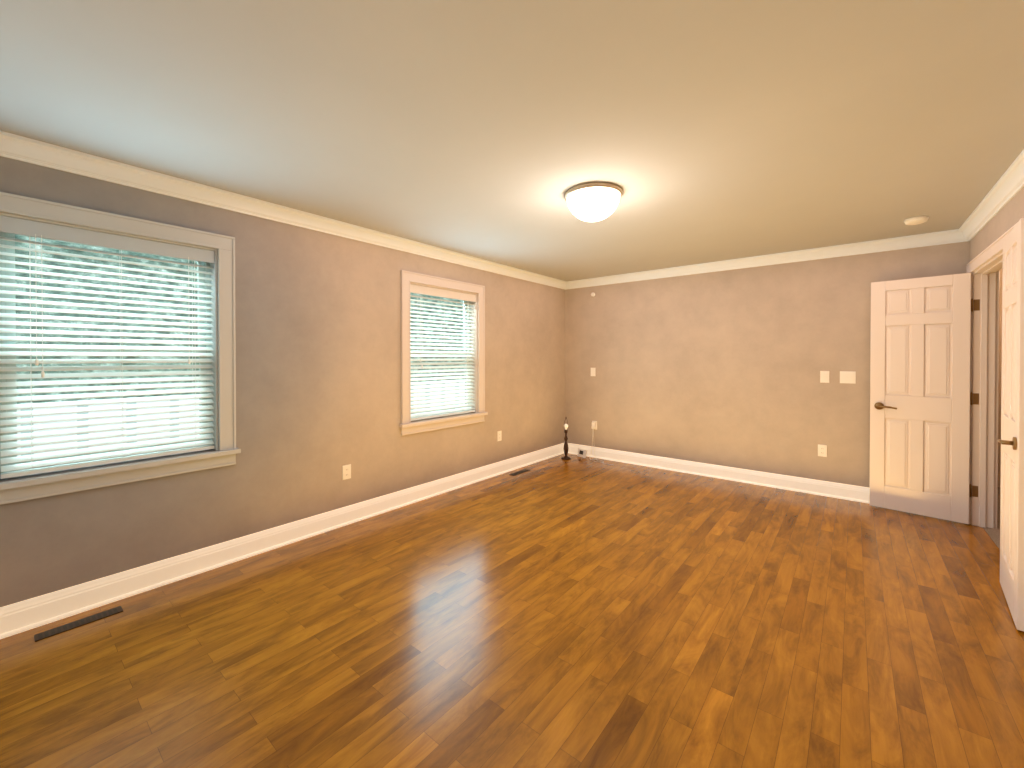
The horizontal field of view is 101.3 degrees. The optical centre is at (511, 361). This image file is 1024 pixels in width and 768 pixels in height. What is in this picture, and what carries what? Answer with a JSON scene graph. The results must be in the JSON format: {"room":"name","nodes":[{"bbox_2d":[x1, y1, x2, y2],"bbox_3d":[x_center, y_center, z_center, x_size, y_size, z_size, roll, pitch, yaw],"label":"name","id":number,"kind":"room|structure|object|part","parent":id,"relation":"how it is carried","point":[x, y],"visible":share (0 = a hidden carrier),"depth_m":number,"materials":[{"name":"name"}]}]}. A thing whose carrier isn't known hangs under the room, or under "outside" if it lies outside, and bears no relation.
{"room":"empty bedroom","nodes":[
{"label":"empty bedroom","id":0,"kind":"room"},
{"bbox_2d":[0,156,564,606],"bbox_3d":[-0.984,0.107,3.972,0.170,2.412,5.540,0,1,39],"label":"wall","id":1,"kind":"structure","parent":0,"point":[318,314],"depth_m":3.09,"materials":[{"name":"beige paint"}]},
{"bbox_2d":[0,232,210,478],"bbox_3d":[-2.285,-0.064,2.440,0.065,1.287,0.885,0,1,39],"label":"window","id":2,"kind":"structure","parent":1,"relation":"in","point":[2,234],"depth_m":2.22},
{"bbox_2d":[0,192,240,504],"bbox_3d":[-2.221,-0.064,2.388,0.190,1.495,1.134,0,1,39],"label":"window","id":3,"kind":"structure","parent":1,"relation":"in","point":[223,294],"depth_m":2.50,"materials":[{"name":"white wood"}]},
{"bbox_2d":[0,215,214,478],"bbox_3d":[-2.213,-0.069,2.382,0.081,1.274,0.882,0,1,39],"label":"blind","id":4,"kind":"object","parent":3,"relation":"attached to","point":[11,225],"depth_m":2.31,"materials":[{"name":"white plastic"}]},
{"bbox_2d":[342,464,350,479],"bbox_3d":[-1.338,0.897,3.402,0.008,0.115,0.072,0,1,39],"label":"outlet","id":5,"kind":"object","parent":1,"relation":"attached to","point":[346,469],"visible":1,"depth_m":3.40,"materials":[{"name":"white plastic"}]},
{"bbox_2d":[0,443,869,638],"bbox_3d":[0.604,1.252,2.688,3.925,0.142,5.300,0,1,39],"label":"baseboard","id":6,"kind":"structure","parent":1,"relation":"attached to","point":[28,614],"depth_m":3.12,"materials":[{"name":"white wood"}]},
{"bbox_2d":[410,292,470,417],"bbox_3d":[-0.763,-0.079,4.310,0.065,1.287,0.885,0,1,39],"label":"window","id":7,"kind":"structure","parent":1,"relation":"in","point":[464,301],"depth_m":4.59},
{"bbox_2d":[399,270,487,435],"bbox_3d":[-0.699,-0.079,4.258,0.190,1.495,1.134,0,1,39],"label":"window","id":8,"kind":"structure","parent":1,"relation":"in","point":[407,277],"depth_m":4.08,"materials":[{"name":"white wood"}]},
{"bbox_2d":[410,284,475,420],"bbox_3d":[-0.691,-0.083,4.251,0.081,1.274,0.882,0,1,39],"label":"blind","id":9,"kind":"object","parent":8,"relation":"attached to","point":[418,289],"depth_m":4.23,"materials":[{"name":"white plastic"}]},
{"bbox_2d":[497,431,501,440],"bbox_3d":[-0.144,0.866,4.867,0.008,0.115,0.072,0,1,39],"label":"outlet","id":10,"kind":"object","parent":1,"relation":"attached to","point":[499,433],"visible":1,"depth_m":4.86,"materials":[{"name":"white plastic"}]},
{"bbox_2d":[0,131,1023,289],"bbox_3d":[0.604,-1.040,2.670,3.925,0.098,5.300,0,1,39],"label":"crown molding","id":11,"kind":"structure","parent":1,"relation":"attached to","point":[12,146],"depth_m":3.09,"materials":[{"name":"white wood"}]},
{"bbox_2d":[0,453,1023,767],"bbox_3d":[0.561,1.353,2.723,4.155,0.060,5.540,0,1,39],"label":"floor","id":12,"kind":"structure","parent":0,"point":[576,612],"depth_m":1.96,"materials":[{"name":"brown wood"}]},
{"bbox_2d":[34,606,122,641],"bbox_3d":[-2.188,1.325,2.131,0.070,0.004,0.310,0,1,39],"label":"floor vent","id":13,"kind":"object","parent":12,"relation":"in","point":[75,624],"visible":1,"depth_m":2.12,"materials":[{"name":"brown metal"}]},
{"bbox_2d":[509,469,528,475],"bbox_3d":[0.092,1.303,4.930,0.070,0.004,0.310,0,1,39],"label":"floor vent","id":14,"kind":"object","parent":12,"relation":"in","point":[524,470],"visible":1,"depth_m":4.92,"materials":[{"name":"brown metal"}]},
{"bbox_2d":[561,417,570,459],"bbox_3d":[0.720,1.019,5.596,0.128,0.562,0.128,0,1,39],"label":"lamp base","id":15,"kind":"object","parent":12,"relation":"on","point":[565,448],"visible":1,"depth_m":5.58,"materials":[{"name":"brown metal"}]},
{"bbox_2d":[577,448,586,457],"bbox_3d":[0.955,1.252,5.722,0.052,0.108,0.150,0,1,-31],"label":"box","id":16,"kind":"object","parent":12,"relation":"on","point":[581,452],"visible":1,"depth_m":5.71,"materials":[{"name":"white plastic"}]},
{"bbox_2d":[590,422,609,464],"bbox_3d":[1.131,1.063,5.454,0.136,0.474,0.475,0,0,-19],"label":"cord","id":17,"kind":"object","parent":12,"relation":"on","point":[593,426],"visible":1,"depth_m":5.64,"materials":[{"name":"white plastic"}]},
{"bbox_2d":[0,0,1023,280],"bbox_3d":[0.584,-1.119,2.685,4.215,0.060,5.540,0,1,39],"label":"ceiling","id":18,"kind":"structure","parent":0,"point":[726,129],"depth_m":1.83,"materials":[{"name":"paint"}]},
{"bbox_2d":[565,182,622,221],"bbox_3d":[0.527,-1.002,2.727,0.370,0.174,0.370,0,1,39],"label":"dome light fixture","id":19,"kind":"object","parent":18,"relation":"attached to","point":[591,201],"visible":1,"depth_m":2.61,"materials":[{"name":"white glass"}]},
{"bbox_2d":[904,216,928,224],"bbox_3d":[3.097,-1.075,3.219,0.136,0.036,0.136,0,1,39],"label":"smoke detector","id":20,"kind":"object","parent":18,"relation":"attached to","point":[916,220],"visible":1,"depth_m":3.19,"materials":[{"name":"white plastic"}]},
{"bbox_2d":[565,241,969,487],"bbox_3d":[2.361,0.101,4.743,4.045,2.412,0.120,0,1,39],"label":"wall","id":21,"kind":"structure","parent":0,"point":[723,368],"depth_m":4.56,"materials":[{"name":"beige paint"}]},
{"bbox_2d":[591,368,595,375],"bbox_3d":[1.098,0.144,5.690,0.072,0.115,0.006,0,1,39],"label":"switch","id":22,"kind":"object","parent":21,"relation":"attached to","point":[593,370],"visible":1,"depth_m":5.68,"materials":[{"name":"white plastic"}]},
{"bbox_2d":[818,444,826,456],"bbox_3d":[3.040,0.876,4.113,0.072,0.115,0.008,0,1,39],"label":"outlet","id":23,"kind":"object","parent":21,"relation":"attached to","point":[822,449],"visible":1,"depth_m":4.11,"materials":[{"name":"white plastic"}]},
{"bbox_2d":[820,371,828,382],"bbox_3d":[3.051,0.152,4.097,0.072,0.115,0.011,0,1,39],"label":"switch","id":24,"kind":"object","parent":21,"relation":"attached to","point":[824,375],"visible":1,"depth_m":4.10,"materials":[{"name":"white plastic"}]},
{"bbox_2d":[840,371,855,383],"bbox_3d":[3.186,0.153,3.986,0.118,0.115,0.011,0,1,39],"label":"switch","id":25,"kind":"object","parent":21,"relation":"attached to","point":[845,376],"visible":1,"depth_m":3.98,"materials":[{"name":"white plastic"}]},
{"bbox_2d":[983,487,1000,548],"bbox_3d":[3.843,1.354,2.308,1.460,0.064,4.700,0,1,39],"label":"floor carpet","id":26,"kind":"object","parent":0,"point":[994,533],"depth_m":3.28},
{"bbox_2d":[969,187,1023,478],"bbox_3d":[2.172,0.127,1.402,0.120,2.412,5.300,0,1,39],"label":"wall","id":27,"kind":"structure","parent":0,"point":[1012,212],"depth_m":2.77,"materials":[{"name":"beige paint"}]},
{"bbox_2d":[869,273,970,523],"bbox_3d":[3.458,0.298,3.585,0.609,2.012,0.108,0,1,39],"label":"door","id":28,"kind":"structure","parent":27,"relation":"in","point":[920,360],"depth_m":3.55,"materials":[{"name":"white wood"}]},
{"bbox_2d":[874,299,979,496],"bbox_3d":[3.473,0.294,3.548,0.146,1.593,0.627,0,1,-40],"label":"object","id":29,"kind":"structure","parent":28,"relation":"attached to","point":[974,397],"depth_m":3.36,"materials":[{"name":"brown metal"}]},
{"bbox_2d":[967,222,1017,527],"bbox_3d":[3.365,0.264,2.873,0.166,2.114,1.383,0,1,39],"label":"door frame","id":30,"kind":"structure","parent":27,"relation":"attached to","point":[985,267],"depth_m":3.32,"materials":[{"name":"beige wood"}]},
{"bbox_2d":[1000,218,1023,630],"bbox_3d":[2.699,0.308,2.258,0.088,2.012,0.610,0,1,39],"label":"door","id":31,"kind":"structure","parent":27,"relation":"in","point":[1012,383],"depth_m":2.18,"materials":[{"name":"white wood"}]},
{"bbox_2d":[997,437,1016,449],"bbox_3d":[2.699,0.304,2.283,0.148,1.593,0.593,0,1,39],"label":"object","id":32,"kind":"structure","parent":31,"relation":"attached to","point":[1013,442],"depth_m":2.10,"materials":[{"name":"brown metal"}]},
{"bbox_3d":[2.699,0.304,2.283,0.148,1.593,0.593,0,1,39],"label":"handle","id":33,"kind":"part","parent":32,"relation":"part of","materials":[{"name":"gold metal"}]},
{"bbox_2d":[998,268,1002,486],"bbox_3d":[3.866,0.120,2.279,1.400,2.412,4.900,0,1,39],"label":"hall","id":34,"kind":"object","parent":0,"point":[1001,270],"visible":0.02,"depth_m":4.35,"materials":[{"name":"brown paint"}]},
{"label":"outside","id":35,"kind":"structure","parent":0,"visible":0},
{"bbox_2d":[5,235,464,403],"bbox_3d":[-11.799,-4.755,12.610,0.100,20.000,66.000,0,1,39],"label":"trees","id":36,"kind":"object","parent":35,"point":[20,244],"depth_m":12.53,"materials":[{"name":"green plant"}]},
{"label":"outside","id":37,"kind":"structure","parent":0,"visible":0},
{"bbox_3d":[-6.553,2.528,8.396,13.430,0.100,66.000,0,1,39],"label":"lawn","id":38,"kind":"structure","parent":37,"visible":0},
{"bbox_2d":[17,379,464,456],"bbox_3d":[-5.738,1.553,9.072,0.090,1.840,36.090,0,1,39],"label":"fence","id":39,"kind":"object","parent":38,"relation":"on","point":[96,405],"visible":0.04,"depth_m":7.49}
]}

